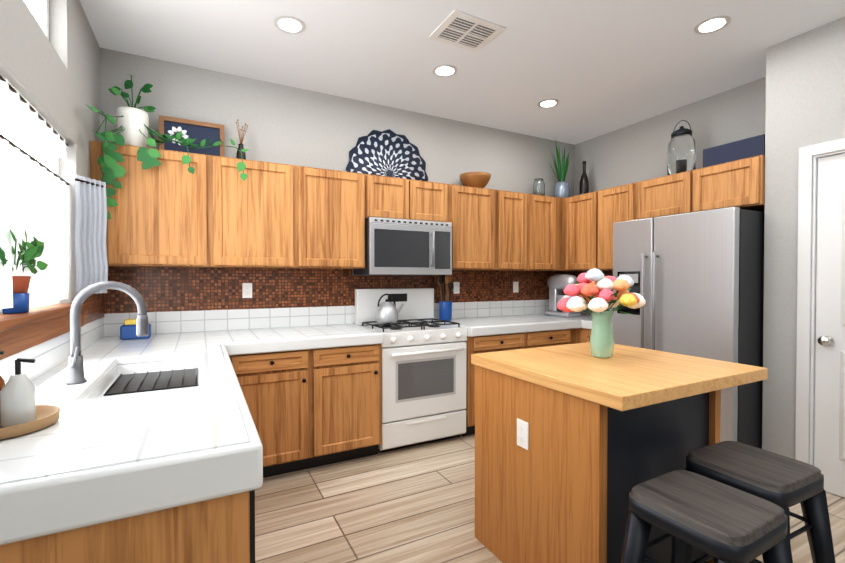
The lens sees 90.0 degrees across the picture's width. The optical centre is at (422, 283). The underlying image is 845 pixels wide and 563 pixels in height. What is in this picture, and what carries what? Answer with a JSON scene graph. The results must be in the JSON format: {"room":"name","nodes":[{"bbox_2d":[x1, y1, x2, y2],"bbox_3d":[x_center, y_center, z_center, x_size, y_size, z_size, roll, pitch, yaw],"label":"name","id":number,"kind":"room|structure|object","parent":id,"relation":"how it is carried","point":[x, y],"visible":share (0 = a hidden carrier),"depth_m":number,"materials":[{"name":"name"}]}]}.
{"room":"kitchen","nodes":[
{"label":"kitchen","id":0,"kind":"room"},
{"bbox_2d":[0,0,100,302],"bbox_3d":[-0.812,-0.114,0.140,0.150,2.840,6.000,0,1,-28],"label":"wall","id":1,"kind":"structure","parent":0,"point":[58,90],"depth_m":2.06,"materials":[{"name":"paint"}]},
{"bbox_2d":[0,0,86,359],"bbox_3d":[-1.496,-0.607,1.490,0.165,1.691,1.740,0,1,-28],"label":"window","id":2,"kind":"structure","parent":1,"relation":"in","point":[39,323],"depth_m":1.99,"materials":[{"name":"white paint"}]},
{"bbox_2d":[0,229,47,313],"bbox_3d":[-1.538,-0.055,1.609,0.126,0.332,0.383,0,1,-28],"label":"potted plant","id":3,"kind":"object","parent":2,"relation":"on","point":[32,252],"visible":0.77,"depth_m":1.60,"materials":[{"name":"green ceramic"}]},
{"bbox_2d":[0,75,68,309],"bbox_3d":[-1.485,-0.321,1.500,0.028,0.818,1.670,0,1,-28],"label":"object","id":4,"kind":"structure","parent":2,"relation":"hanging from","point":[32,197],"depth_m":1.76,"materials":[{"name":"white fabric"}]},
{"bbox_2d":[75,175,107,293],"bbox_3d":[-1.749,-0.249,2.229,0.035,0.606,0.194,0,1,5],"label":"window curtain","id":5,"kind":"object","parent":2,"relation":"hanging from","point":[90,233],"visible":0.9,"depth_m":2.21,"materials":[{"name":"grey fabric"}]},
{"bbox_2d":[0,289,107,383],"bbox_3d":[-1.560,0.135,1.738,0.010,0.468,2.400,0,1,-28],"label":"backsplash","id":6,"kind":"structure","parent":1,"relation":"attached to","point":[51,353],"depth_m":1.93,"materials":[{"name":"white tile"}]},
{"bbox_2d":[100,48,574,275],"bbox_3d":[-0.233,-0.164,3.920,4.700,2.840,0.150,0,1,-28],"label":"wall","id":7,"kind":"structure","parent":0,"point":[288,125],"depth_m":3.45,"materials":[{"name":"paint"}]},
{"bbox_2d":[90,141,213,267],"bbox_3d":[-1.779,-0.488,2.818,0.638,0.745,0.347,0,1,-28],"label":"upper cabinet","id":8,"kind":"object","parent":7,"relation":"attached to","point":[171,210],"depth_m":2.69,"materials":[{"name":"brown wood"}]},
{"bbox_2d":[86,74,247,218],"bbox_3d":[-1.547,-0.854,2.672,0.841,0.936,0.548,0,1,-28],"label":"pothos plant","id":9,"kind":"object","parent":8,"relation":"on","point":[132,126],"visible":0.96,"depth_m":2.64,"materials":[{"name":"green plant"}]},
{"bbox_2d":[159,115,224,156],"bbox_3d":[-1.641,-1.014,3.020,0.410,0.300,0.020,0,1,-28],"label":"picture frame","id":10,"kind":"object","parent":8,"relation":"on","point":[199,131],"visible":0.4,"depth_m":3.02,"materials":[{"name":"brown wood"}]},
{"bbox_2d":[214,156,297,268],"bbox_3d":[-1.249,-0.491,3.097,0.560,0.745,0.347,0,1,-28],"label":"upper cabinet","id":11,"kind":"object","parent":7,"relation":"attached to","point":[256,217],"depth_m":2.96,"materials":[{"name":"brown wood"}]},
{"bbox_2d":[236,119,248,158],"bbox_3d":[-1.318,-1.036,3.090,0.085,0.343,0.081,0,1,-28],"label":"vase","id":12,"kind":"object","parent":11,"relation":"on","point":[240,148],"visible":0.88,"depth_m":3.07,"materials":[{"name":"black"}]},
{"bbox_2d":[298,166,369,268],"bbox_3d":[-0.763,-0.495,3.353,0.538,0.745,0.347,0,1,-28],"label":"upper cabinet","id":13,"kind":"object","parent":7,"relation":"attached to","point":[334,205],"depth_m":3.21,"materials":[{"name":"brown wood"}]},
{"bbox_2d":[108,267,575,335],"bbox_3d":[-0.193,0.107,3.848,4.396,0.468,0.017,0,1,-28],"label":"backsplash","id":14,"kind":"structure","parent":7,"relation":"attached to","point":[180,299],"depth_m":3.35,"materials":[{"name":"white tile"}]},
{"bbox_2d":[370,175,413,219],"bbox_3d":[-0.355,-0.698,3.565,0.380,0.345,0.347,0,1,-28],"label":"upper cabinet","id":15,"kind":"object","parent":7,"relation":"attached to","point":[390,197],"depth_m":3.43,"materials":[{"name":"brown wood"}]},
{"bbox_2d":[346,129,427,180],"bbox_3d":[-0.297,-0.978,3.773,0.797,0.797,0.020,0,1,-28],"label":"decorative plate","id":16,"kind":"object","parent":15,"relation":"on","point":[388,153],"visible":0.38,"depth_m":3.75,"materials":[{"name":"blue"}]},
{"bbox_2d":[354,217,451,274],"bbox_3d":[-0.157,-0.299,3.602,0.746,0.447,0.440,0,1,-28],"label":"microwave","id":17,"kind":"object","parent":15,"relation":"attached to","point":[403,247],"visible":0.98,"depth_m":3.42,"materials":[{"name":"grey metal"}]},
{"bbox_2d":[414,180,449,222],"bbox_3d":[-0.019,-0.700,3.743,0.380,0.345,0.347,0,1,-28],"label":"upper cabinet","id":18,"kind":"object","parent":7,"relation":"attached to","point":[431,199],"depth_m":3.61,"materials":[{"name":"brown wood"}]},
{"bbox_2d":[450,184,497,270],"bbox_3d":[0.382,-0.503,3.957,0.523,0.745,0.347,0,1,-28],"label":"upper cabinet","id":19,"kind":"object","parent":7,"relation":"attached to","point":[473,210],"depth_m":3.82,"materials":[{"name":"brown wood"}]},
{"bbox_2d":[459,172,490,187],"bbox_3d":[0.500,-0.952,4.019,0.300,0.150,0.300,0,1,-28],"label":"bowl","id":20,"kind":"object","parent":19,"relation":"on","point":[476,179],"visible":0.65,"depth_m":3.92,"materials":[{"name":"brown wood"}]},
{"bbox_2d":[498,190,529,270],"bbox_3d":[0.782,-0.506,4.167,0.380,0.745,0.347,0,1,-28],"label":"upper cabinet","id":21,"kind":"object","parent":7,"relation":"attached to","point":[513,207],"depth_m":4.03,"materials":[{"name":"brown wood"}]},
{"bbox_2d":[530,194,565,270],"bbox_3d":[1.169,-0.508,4.371,0.495,0.745,0.347,0,1,-28],"label":"upper cabinet","id":22,"kind":"object","parent":7,"relation":"attached to","point":[547,213],"depth_m":4.23,"materials":[{"name":"brown wood"}]},
{"bbox_2d":[533,178,544,195],"bbox_3d":[1.208,-0.982,4.392,0.124,0.200,0.124,0,1,-28],"label":"glass jar","id":23,"kind":"object","parent":22,"relation":"on","point":[539,186],"visible":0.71,"depth_m":4.34,"materials":[{"name":"white"}]},
{"bbox_2d":[549,140,569,197],"bbox_3d":[1.495,-1.227,4.539,0.252,0.685,0.265,0,1,-28],"label":"vase","id":24,"kind":"object","parent":22,"relation":"on","point":[562,189],"visible":0.88,"depth_m":4.49,"materials":[{"name":"silver metal"}]},
{"bbox_2d":[79,0,844,144],"bbox_3d":[1.166,-1.599,1.247,4.700,0.100,6.150,0,1,-28],"label":"ceiling","id":25,"kind":"structure","parent":0,"point":[595,68],"depth_m":2.83,"materials":[{"name":"grey paint"}]},
{"bbox_2d":[274,15,305,33],"bbox_3d":[-0.801,-1.563,2.556,0.183,0.005,0.183,0,1,17],"label":"recessed light","id":26,"kind":"object","parent":25,"relation":"in","point":[289,24],"depth_m":2.55,"materials":[{"name":"grey"}]},
{"bbox_2d":[433,64,456,76],"bbox_3d":[0.166,-1.571,3.122,0.183,0.005,0.183,0,1,17],"label":"recessed light","id":27,"kind":"object","parent":25,"relation":"in","point":[445,70],"depth_m":3.11,"materials":[{"name":"grey plastic"}]},
{"bbox_2d":[428,10,505,51],"bbox_3d":[0.273,-1.559,2.631,0.370,0.014,0.310,0,1,-28],"label":"ceiling vent","id":28,"kind":"object","parent":25,"relation":"in","point":[464,30],"visible":1,"depth_m":2.61,"materials":[{"name":"white"}]},
{"bbox_2d":[537,99,558,107],"bbox_3d":[1.102,-1.578,3.706,0.183,0.005,0.183,0,1,17],"label":"recessed light","id":29,"kind":"object","parent":25,"relation":"in","point":[547,103],"depth_m":3.70,"materials":[{"name":"grey plastic"}]},
{"bbox_2d":[694,15,730,33],"bbox_3d":[1.753,-1.563,2.557,0.183,0.005,0.183,0,1,17],"label":"recessed light","id":30,"kind":"object","parent":25,"relation":"in","point":[713,24],"depth_m":2.55,"materials":[{"name":"grey plastic"}]},
{"bbox_2d":[255,434,844,562],"bbox_3d":[1.166,1.341,1.286,4.700,0.100,6.150,0,1,-28],"label":"floor","id":31,"kind":"structure","parent":0,"point":[414,504],"depth_m":2.36,"materials":[{"name":"brown wood"}]},
{"bbox_2d":[229,349,315,495],"bbox_3d":[-1.142,0.851,2.988,0.550,0.834,0.672,0,1,-28],"label":"base cabinet","id":32,"kind":"object","parent":31,"relation":"on","point":[310,408],"depth_m":2.74,"materials":[{"name":"brown wood"}]},
{"bbox_2d":[0,330,262,544],"bbox_3d":[-1.260,0.455,1.922,0.708,0.186,2.438,0,1,-28],"label":"countertop","id":33,"kind":"structure","parent":32,"relation":"on","point":[156,422],"depth_m":1.02,"materials":[{"name":"tile"}]},
{"bbox_2d":[0,351,59,439],"bbox_3d":[-1.087,0.275,1.096,0.224,0.205,0.224,0,1,-28],"label":"soap tray","id":34,"kind":"object","parent":33,"relation":"on","point":[22,412],"visible":1,"depth_m":1.08,"materials":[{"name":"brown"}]},
{"bbox_2d":[65,281,148,384],"bbox_3d":[-1.202,0.180,1.612,0.263,0.380,0.102,0,1,-28],"label":"faucet","id":35,"kind":"object","parent":33,"relation":"on","point":[75,375],"visible":1,"depth_m":1.58,"materials":[{"name":"silver metal"}]},
{"bbox_2d":[120,319,150,339],"bbox_3d":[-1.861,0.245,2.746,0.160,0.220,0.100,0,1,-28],"label":"sponge caddy","id":36,"kind":"object","parent":33,"relation":"on","point":[127,329],"visible":0.75,"depth_m":2.69,"materials":[{"name":"blue plastic"}]},
{"bbox_2d":[312,344,381,466],"bbox_3d":[-0.672,0.848,3.235,0.512,0.834,0.672,0,1,-28],"label":"base cabinet","id":37,"kind":"object","parent":31,"relation":"on","point":[347,381],"depth_m":2.95,"materials":[{"name":"brown wood"}]},
{"bbox_2d":[224,324,382,354],"bbox_3d":[-0.888,0.408,3.093,1.020,0.113,0.712,0,1,-28],"label":"countertop","id":38,"kind":"structure","parent":37,"relation":"on","point":[280,339],"depth_m":2.89,"materials":[{"name":"tile"}]},
{"bbox_2d":[355,288,466,452],"bbox_3d":[-0.097,0.654,3.502,0.746,1.215,0.667,0,1,-28],"label":"stove","id":39,"kind":"object","parent":31,"relation":"on","point":[423,362],"visible":0.88,"depth_m":3.29,"materials":[{"name":"white metal"}]},
{"bbox_2d":[375,293,403,322],"bbox_3d":[-0.271,0.200,3.521,0.255,0.237,0.196,0,1,-28],"label":"kettle","id":40,"kind":"object","parent":39,"relation":"on","point":[386,312],"visible":1,"depth_m":3.44,"materials":[{"name":"silver metal"}]},
{"bbox_2d":[462,332,527,435],"bbox_3d":[0.485,0.840,3.845,0.592,0.834,0.672,0,1,-28],"label":"base cabinet","id":41,"kind":"object","parent":31,"relation":"on","point":[503,342],"depth_m":3.47,"materials":[{"name":"brown wood"}]},
{"bbox_2d":[528,329,571,347],"bbox_3d":[0.981,0.836,4.107,0.530,0.834,0.672,0,1,-28],"label":"base cabinet","id":42,"kind":"object","parent":31,"relation":"on","point":[554,337],"depth_m":3.81,"materials":[{"name":"brown wood"}]},
{"bbox_2d":[434,313,591,336],"bbox_3d":[1.072,0.378,4.127,1.900,0.079,0.710,0,1,-28],"label":"countertop","id":43,"kind":"structure","parent":42,"relation":"on","point":[510,324],"depth_m":3.79,"materials":[{"name":"tile"}]},
{"bbox_2d":[437,275,453,320],"bbox_3d":[0.213,0.124,3.893,0.161,0.431,0.120,0,1,-28],"label":"utensil crock","id":44,"kind":"object","parent":43,"relation":"on","point":[445,310],"visible":0.92,"depth_m":3.85,"materials":[{"name":"blue ceramic"}]},
{"bbox_2d":[545,274,580,316],"bbox_3d":[1.455,0.118,4.367,0.216,0.430,0.360,0,1,-28],"label":"stand mixer","id":45,"kind":"object","parent":43,"relation":"on","point":[557,284],"visible":0.58,"depth_m":4.34,"materials":[{"name":"silver metal"}]},
{"bbox_2d":[580,328,590,342],"bbox_3d":[1.871,0.838,3.951,0.657,0.834,0.469,0,1,-28],"label":"base cabinet","id":46,"kind":"object","parent":31,"relation":"on","point":[585,334],"depth_m":3.93,"materials":[{"name":"brown wood"}]},
{"bbox_2d":[584,317,592,329],"bbox_3d":[1.883,0.381,3.911,0.668,0.079,0.393,0,1,-28],"label":"countertop","id":47,"kind":"structure","parent":46,"relation":"on","point":[587,320],"depth_m":3.91,"materials":[{"name":"tile"}]},
{"bbox_2d":[471,342,767,562],"bbox_3d":[0.859,0.819,1.974,0.935,0.925,0.865,0,1,-28],"label":"kitchen island","id":48,"kind":"object","parent":31,"relation":"on","point":[576,443],"visible":0.94,"depth_m":1.70,"materials":[{"name":"brown wood"}]},
{"bbox_2d":[557,268,645,357],"bbox_3d":[0.867,0.140,2.041,0.356,0.428,0.375,0,1,-28],"label":"flower vase","id":49,"kind":"object","parent":48,"relation":"on","point":[590,296],"visible":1,"depth_m":2.00,"materials":[{"name":"green glass"}]},
{"bbox_2d":[612,207,764,448],"bbox_3d":[2.095,0.382,3.273,0.830,1.765,0.902,0,1,-28],"label":"fridge","id":50,"kind":"object","parent":31,"relation":"on","point":[698,279],"visible":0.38,"depth_m":2.87,"materials":[{"name":"grey metal"}]},
{"bbox_2d":[620,470,792,562],"bbox_3d":[0.837,0.964,1.261,0.425,0.654,0.425,0,1,-28],"label":"stool","id":51,"kind":"object","parent":31,"relation":"on","point":[686,511],"visible":1,"depth_m":1.20,"materials":[{"name":"black"}]},
{"bbox_2d":[685,441,835,562],"bbox_3d":[1.181,0.960,1.521,0.421,0.654,0.421,0,1,-28],"label":"stool","id":52,"kind":"object","parent":31,"relation":"on","point":[783,482],"visible":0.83,"depth_m":1.44,"materials":[{"name":"black"}]},
{"bbox_2d":[574,77,765,195],"bbox_3d":[2.323,-0.165,3.950,0.150,2.840,2.180,0,1,-28],"label":"wall","id":53,"kind":"structure","parent":0,"point":[634,153],"depth_m":3.94,"materials":[{"name":"paint"}]},
{"bbox_2d":[566,192,593,270],"bbox_3d":[1.779,-0.507,4.258,0.517,0.745,0.380,0,1,-28],"label":"upper cabinet","id":54,"kind":"object","parent":53,"relation":"attached to","point":[579,208],"depth_m":4.16,"materials":[{"name":"brown wood"}]},
{"bbox_2d":[579,161,588,194],"bbox_3d":[1.729,-1.094,4.518,0.096,0.420,0.095,0,1,-28],"label":"bottle","id":55,"kind":"object","parent":54,"relation":"on","point":[584,185],"visible":0.65,"depth_m":4.49,"materials":[{"name":"black glass"}]},
{"bbox_2d":[576,271,612,312],"bbox_3d":[2.013,0.100,4.366,0.010,0.468,1.083,0,1,-28],"label":"backsplash","id":56,"kind":"structure","parent":53,"relation":"attached to","point":[606,273],"depth_m":4.54,"materials":[{"name":"brown tile"}]},
{"bbox_2d":[594,183,633,270],"bbox_3d":[1.956,-0.502,3.922,0.517,0.745,0.380,0,1,-28],"label":"upper cabinet","id":57,"kind":"object","parent":53,"relation":"attached to","point":[615,204],"depth_m":3.87,"materials":[{"name":"brown wood"}]},
{"bbox_2d":[634,171,689,219],"bbox_3d":[2.157,-0.705,3.538,0.517,0.330,0.478,0,1,-28],"label":"upper cabinet","id":58,"kind":"object","parent":53,"relation":"attached to","point":[667,195],"depth_m":3.41,"materials":[{"name":"brown wood"}]},
{"bbox_2d":[667,120,696,174],"bbox_3d":[2.148,-1.112,3.507,0.210,0.483,0.210,0,1,-28],"label":"jar","id":59,"kind":"object","parent":58,"relation":"on","point":[681,154],"visible":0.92,"depth_m":3.43,"materials":[{"name":"clear glass"}]},
{"bbox_2d":[690,155,764,211],"bbox_3d":[2.373,-0.699,3.128,0.517,0.330,0.448,0,1,-28],"label":"upper cabinet","id":60,"kind":"object","parent":53,"relation":"attached to","point":[740,183],"depth_m":2.99,"materials":[{"name":"brown wood"}]},
{"bbox_2d":[703,134,764,167],"bbox_3d":[2.425,-0.962,3.219,0.260,0.189,0.426,0,1,-28],"label":"bin","id":61,"kind":"object","parent":60,"relation":"on","point":[737,150],"visible":0.48,"depth_m":3.14,"materials":[{"name":"blue"}]},
{"bbox_2d":[762,17,844,458],"bbox_3d":[3.419,-0.123,1.205,0.470,2.850,3.940,0,1,-28],"label":"wall","id":62,"kind":"structure","parent":0,"point":[805,89],"depth_m":2.72,"materials":[{"name":"paint"}]},
{"bbox_2d":[795,138,844,497],"bbox_3d":[2.630,0.215,2.274,0.174,2.125,0.950,0,1,-28],"label":"door","id":63,"kind":"structure","parent":62,"relation":"in","point":[820,389],"depth_m":2.59,"materials":[{"name":"white paint"}]}
]}

